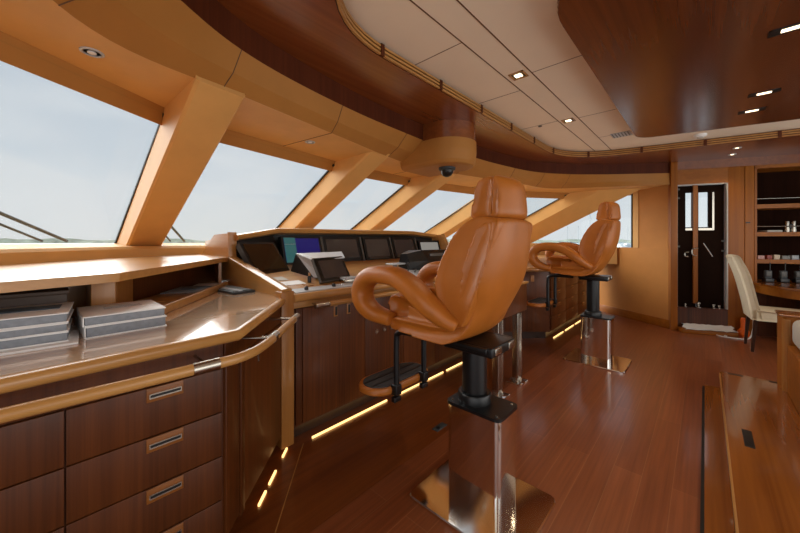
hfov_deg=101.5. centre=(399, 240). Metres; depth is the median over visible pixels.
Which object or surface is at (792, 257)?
box
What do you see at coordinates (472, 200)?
window
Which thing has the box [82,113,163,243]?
window
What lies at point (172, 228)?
wiper
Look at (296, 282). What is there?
paper
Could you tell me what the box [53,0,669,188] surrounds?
trim
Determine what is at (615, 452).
floor
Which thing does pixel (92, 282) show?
shelf
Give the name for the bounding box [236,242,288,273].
monitor
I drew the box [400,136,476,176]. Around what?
trim
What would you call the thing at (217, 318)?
countertop
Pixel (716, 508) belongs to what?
step
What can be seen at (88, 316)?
binder
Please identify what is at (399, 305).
seat cushion
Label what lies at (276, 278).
paper
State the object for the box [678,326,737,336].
trim
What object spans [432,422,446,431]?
socket
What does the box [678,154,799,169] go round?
trim
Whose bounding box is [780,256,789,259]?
box
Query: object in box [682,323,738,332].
paper sheet
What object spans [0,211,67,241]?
wiper
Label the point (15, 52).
trim
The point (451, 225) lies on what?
trim
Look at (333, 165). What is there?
window
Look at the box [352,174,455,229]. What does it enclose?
trim
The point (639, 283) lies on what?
wall
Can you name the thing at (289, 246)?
monitor
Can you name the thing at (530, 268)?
countertop
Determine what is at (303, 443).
trim
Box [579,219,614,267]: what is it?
cushion
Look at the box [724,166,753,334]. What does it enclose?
wall
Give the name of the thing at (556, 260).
seat cushion
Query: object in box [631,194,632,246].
window
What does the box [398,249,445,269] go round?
binnacle
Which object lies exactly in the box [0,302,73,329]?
binder
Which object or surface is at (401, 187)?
window
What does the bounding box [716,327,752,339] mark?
cable
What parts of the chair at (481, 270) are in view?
armrest, arm, arm, armrest, rail, post, slide frame, plate, plate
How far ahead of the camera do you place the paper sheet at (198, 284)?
2.43 m
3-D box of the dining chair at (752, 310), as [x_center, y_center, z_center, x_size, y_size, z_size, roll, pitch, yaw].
[4.394,0.735,3.888,0.695,1.131,0.470,0,0,38]
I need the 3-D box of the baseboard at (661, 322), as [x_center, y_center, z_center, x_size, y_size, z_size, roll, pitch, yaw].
[3.853,1.235,5.543,0.062,0.130,1.526,0,0,-12]
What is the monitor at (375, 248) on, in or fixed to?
on the console
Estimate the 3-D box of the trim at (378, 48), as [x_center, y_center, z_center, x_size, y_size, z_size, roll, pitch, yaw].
[2.429,-1.190,1.857,3.989,0.080,5.930,0,0,43]
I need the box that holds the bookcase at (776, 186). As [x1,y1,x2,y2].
[754,163,799,336]
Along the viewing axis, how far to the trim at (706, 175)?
4.67 m
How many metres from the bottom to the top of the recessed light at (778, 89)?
0.006 m
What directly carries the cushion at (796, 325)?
on the settee
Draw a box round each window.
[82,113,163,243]
[276,164,334,227]
[350,180,409,229]
[424,200,473,232]
[527,195,565,216]
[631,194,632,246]
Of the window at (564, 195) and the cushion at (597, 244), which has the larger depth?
the window at (564, 195)
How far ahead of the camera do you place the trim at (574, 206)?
5.69 m
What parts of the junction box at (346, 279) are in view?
lid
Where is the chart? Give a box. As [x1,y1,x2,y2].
[181,286,210,289]
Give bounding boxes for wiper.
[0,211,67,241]
[166,226,184,241]
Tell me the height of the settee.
0.647 m
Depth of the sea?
1216.78 m
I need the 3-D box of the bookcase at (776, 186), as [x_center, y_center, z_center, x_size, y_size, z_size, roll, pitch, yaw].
[5.698,0.133,4.394,1.633,2.335,0.400,0,0,20]
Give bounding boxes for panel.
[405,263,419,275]
[557,0,799,137]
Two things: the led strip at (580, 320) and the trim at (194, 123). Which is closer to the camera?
the trim at (194, 123)
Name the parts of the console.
corner post, filler panel, control strip, door, door, door, door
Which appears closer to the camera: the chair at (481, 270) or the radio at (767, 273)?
the chair at (481, 270)
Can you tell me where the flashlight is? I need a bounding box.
[737,317,749,336]
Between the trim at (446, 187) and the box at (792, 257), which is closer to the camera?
the box at (792, 257)
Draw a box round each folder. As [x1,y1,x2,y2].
[136,292,208,302]
[757,230,782,231]
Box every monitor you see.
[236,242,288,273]
[278,236,321,264]
[322,237,361,261]
[361,237,391,259]
[391,237,415,258]
[416,240,439,249]
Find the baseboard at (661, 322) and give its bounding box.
[600,304,668,328]
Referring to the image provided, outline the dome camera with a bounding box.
[439,166,454,176]
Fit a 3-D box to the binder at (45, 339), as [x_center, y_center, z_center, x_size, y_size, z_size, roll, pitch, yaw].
[-1.342,0.325,1.097,0.335,0.034,0.282,0,0,-43]
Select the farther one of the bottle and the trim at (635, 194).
the trim at (635, 194)
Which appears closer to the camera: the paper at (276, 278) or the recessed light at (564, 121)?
the paper at (276, 278)
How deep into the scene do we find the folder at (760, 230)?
4.47 m
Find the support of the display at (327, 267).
on the console
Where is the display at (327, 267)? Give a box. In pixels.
[291,252,349,283]
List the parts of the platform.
handle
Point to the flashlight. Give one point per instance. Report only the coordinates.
(741, 330)
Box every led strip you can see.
[258,448,287,506]
[312,362,461,438]
[553,320,580,337]
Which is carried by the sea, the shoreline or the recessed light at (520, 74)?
the shoreline
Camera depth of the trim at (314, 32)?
2.37 m
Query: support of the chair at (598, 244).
on the floor
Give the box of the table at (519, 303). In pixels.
[434,281,528,398]
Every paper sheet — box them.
[160,285,214,293]
[193,282,222,285]
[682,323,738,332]
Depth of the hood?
2.58 m
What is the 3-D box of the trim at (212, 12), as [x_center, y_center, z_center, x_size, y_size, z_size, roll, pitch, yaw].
[1.000,-1.075,2.854,1.670,0.150,6.920,0,0,43]
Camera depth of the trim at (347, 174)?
3.52 m
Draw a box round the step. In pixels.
[700,385,734,532]
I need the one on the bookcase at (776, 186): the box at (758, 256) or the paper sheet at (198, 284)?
the box at (758, 256)
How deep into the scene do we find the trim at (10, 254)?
2.32 m
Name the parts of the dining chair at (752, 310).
backrest, leg, leg, seat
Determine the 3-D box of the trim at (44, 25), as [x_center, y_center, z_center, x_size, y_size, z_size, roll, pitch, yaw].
[0.682,-0.829,3.152,2.541,0.004,8.000,0,0,43]
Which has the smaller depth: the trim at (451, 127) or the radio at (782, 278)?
the trim at (451, 127)
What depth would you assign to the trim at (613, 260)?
5.71 m
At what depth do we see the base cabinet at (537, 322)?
4.37 m
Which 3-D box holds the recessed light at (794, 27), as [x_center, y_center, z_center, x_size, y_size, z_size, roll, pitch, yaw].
[2.105,-1.142,1.756,0.170,0.006,0.076,0,0,43]
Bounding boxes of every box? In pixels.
[0,287,68,307]
[339,276,355,282]
[757,255,764,258]
[772,255,779,258]
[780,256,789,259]
[788,255,798,259]
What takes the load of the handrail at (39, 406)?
attached to the base cabinet at (187, 454)
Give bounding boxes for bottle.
[307,273,310,282]
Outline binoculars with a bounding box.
[784,221,796,231]
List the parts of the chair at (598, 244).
arm, arm, armrest, armrest, rail, post, slide frame, plate, plate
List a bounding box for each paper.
[272,277,287,280]
[281,280,305,285]
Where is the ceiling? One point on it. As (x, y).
(533, 31)
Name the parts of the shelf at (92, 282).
shelf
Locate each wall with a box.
[596,185,667,319]
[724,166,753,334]
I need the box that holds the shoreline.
[0,238,630,243]
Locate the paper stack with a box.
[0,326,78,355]
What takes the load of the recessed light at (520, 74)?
in the ceiling
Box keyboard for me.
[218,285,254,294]
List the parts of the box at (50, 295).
lid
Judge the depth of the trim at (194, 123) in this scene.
2.11 m
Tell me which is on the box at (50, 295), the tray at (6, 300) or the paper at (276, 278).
the tray at (6, 300)
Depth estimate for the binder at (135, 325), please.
1.25 m
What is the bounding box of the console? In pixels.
[201,228,503,449]
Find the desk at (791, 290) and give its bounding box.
[753,281,799,299]
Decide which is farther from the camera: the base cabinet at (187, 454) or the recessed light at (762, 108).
the recessed light at (762, 108)
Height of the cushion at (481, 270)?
0.510 m
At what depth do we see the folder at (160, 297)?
1.86 m
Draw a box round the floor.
[309,313,776,532]
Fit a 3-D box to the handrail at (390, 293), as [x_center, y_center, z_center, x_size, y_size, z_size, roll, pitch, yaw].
[0.359,0.418,3.128,0.119,0.038,2.735,0,0,43]
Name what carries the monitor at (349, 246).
on the console
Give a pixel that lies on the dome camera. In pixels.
(446, 171)
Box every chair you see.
[351,175,555,532]
[527,202,631,373]
[726,254,799,351]
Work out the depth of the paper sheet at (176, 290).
2.08 m
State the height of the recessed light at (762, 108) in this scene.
0.006 m
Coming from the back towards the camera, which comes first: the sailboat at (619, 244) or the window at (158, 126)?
the sailboat at (619, 244)
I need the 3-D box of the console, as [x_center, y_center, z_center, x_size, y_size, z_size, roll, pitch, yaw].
[-0.295,0.584,3.708,1.771,1.433,3.098,0,0,43]
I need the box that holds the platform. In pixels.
[719,372,799,532]
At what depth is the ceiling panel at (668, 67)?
2.04 m
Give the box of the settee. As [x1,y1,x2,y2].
[774,310,799,413]
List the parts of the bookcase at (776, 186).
panel, retaining rail, panel, rail, shelf, shelf, shelf, retaining rail, panel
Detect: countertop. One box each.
[0,284,284,393]
[526,263,548,271]
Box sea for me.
[8,243,630,243]
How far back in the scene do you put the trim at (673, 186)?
4.76 m
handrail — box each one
[0,313,300,423]
[312,284,434,308]
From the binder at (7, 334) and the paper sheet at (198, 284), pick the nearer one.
the binder at (7, 334)
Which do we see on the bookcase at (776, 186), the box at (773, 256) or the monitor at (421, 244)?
the box at (773, 256)
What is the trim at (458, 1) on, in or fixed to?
attached to the ceiling
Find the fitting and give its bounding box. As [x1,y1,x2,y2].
[695,301,701,307]
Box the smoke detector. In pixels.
[693,133,706,138]
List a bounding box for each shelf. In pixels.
[0,254,228,316]
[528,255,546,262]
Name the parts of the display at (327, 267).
casing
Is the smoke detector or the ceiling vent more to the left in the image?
the ceiling vent
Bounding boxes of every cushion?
[388,287,434,316]
[435,216,532,327]
[546,255,572,266]
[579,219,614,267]
[792,320,799,348]
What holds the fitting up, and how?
attached to the door
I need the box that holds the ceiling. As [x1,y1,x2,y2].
[343,0,799,150]
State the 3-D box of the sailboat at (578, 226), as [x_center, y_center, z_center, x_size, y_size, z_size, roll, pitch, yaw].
[226.305,-5.114,420.159,18.809,28.829,21.495,0,0,43]
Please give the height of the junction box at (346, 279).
0.040 m
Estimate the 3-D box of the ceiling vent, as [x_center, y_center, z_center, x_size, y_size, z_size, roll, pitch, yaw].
[2.553,-1.227,3.772,0.190,0.006,0.200,0,0,43]
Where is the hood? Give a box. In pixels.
[296,252,344,277]
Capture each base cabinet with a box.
[0,307,280,532]
[503,272,585,337]
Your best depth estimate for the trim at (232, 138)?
2.80 m
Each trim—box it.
[0,0,668,192]
[0,31,163,124]
[0,242,537,264]
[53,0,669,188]
[117,75,244,245]
[181,0,669,173]
[217,0,799,164]
[219,129,335,170]
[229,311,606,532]
[275,443,303,532]
[279,152,389,228]
[335,0,799,156]
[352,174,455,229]
[367,170,410,185]
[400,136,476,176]
[409,0,614,150]
[423,119,475,140]
[426,186,526,237]
[438,184,475,194]
[524,188,641,242]
[526,191,568,198]
[538,248,616,263]
[633,191,637,247]
[668,162,677,329]
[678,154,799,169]
[678,167,727,185]
[678,306,727,326]
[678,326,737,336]
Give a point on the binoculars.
(793, 228)
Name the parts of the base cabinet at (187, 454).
drawer, drawer, drawer, drawer, drawer, drawer, handle, handle, handle, handle, drawer, corner panel, door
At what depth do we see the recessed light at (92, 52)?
1.43 m
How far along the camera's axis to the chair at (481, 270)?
1.54 m
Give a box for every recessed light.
[79,46,104,57]
[508,70,528,80]
[561,118,575,123]
[738,107,766,114]
[748,88,781,97]
[767,23,799,38]
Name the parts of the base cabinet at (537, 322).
door, drawer, drawer, drawer, drawer, drawer, drawer, drawer, drawer, drawer, drawer, drawer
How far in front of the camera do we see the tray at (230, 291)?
2.20 m
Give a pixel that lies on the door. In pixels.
(701, 250)
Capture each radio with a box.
[762,263,773,281]
[777,263,789,282]
[791,267,799,282]
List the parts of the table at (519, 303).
leg, foot plate, leg, foot plate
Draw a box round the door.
[678,183,727,309]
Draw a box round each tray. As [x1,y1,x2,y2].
[0,294,66,307]
[218,289,254,294]
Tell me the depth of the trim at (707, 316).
4.67 m
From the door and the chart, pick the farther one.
the door
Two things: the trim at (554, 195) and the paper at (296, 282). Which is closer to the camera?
the paper at (296, 282)
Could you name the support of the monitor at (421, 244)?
on the console
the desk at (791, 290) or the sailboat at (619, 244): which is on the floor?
the desk at (791, 290)
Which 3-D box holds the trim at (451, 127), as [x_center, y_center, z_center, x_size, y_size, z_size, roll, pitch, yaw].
[0.444,-1.070,3.414,0.692,0.160,0.544,0,0,43]
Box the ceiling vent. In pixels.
[610,130,632,137]
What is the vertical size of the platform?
0.031 m
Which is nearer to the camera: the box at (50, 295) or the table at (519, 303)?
the box at (50, 295)
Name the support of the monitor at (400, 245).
on the console
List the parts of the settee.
rail, panel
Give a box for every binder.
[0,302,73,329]
[0,318,72,350]
[0,322,68,340]
[75,315,166,338]
[76,299,165,327]
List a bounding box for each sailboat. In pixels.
[571,226,581,243]
[617,234,626,246]
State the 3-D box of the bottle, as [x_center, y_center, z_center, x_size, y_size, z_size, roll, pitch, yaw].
[-0.664,0.268,2.397,0.028,0.072,0.027,0,0,43]

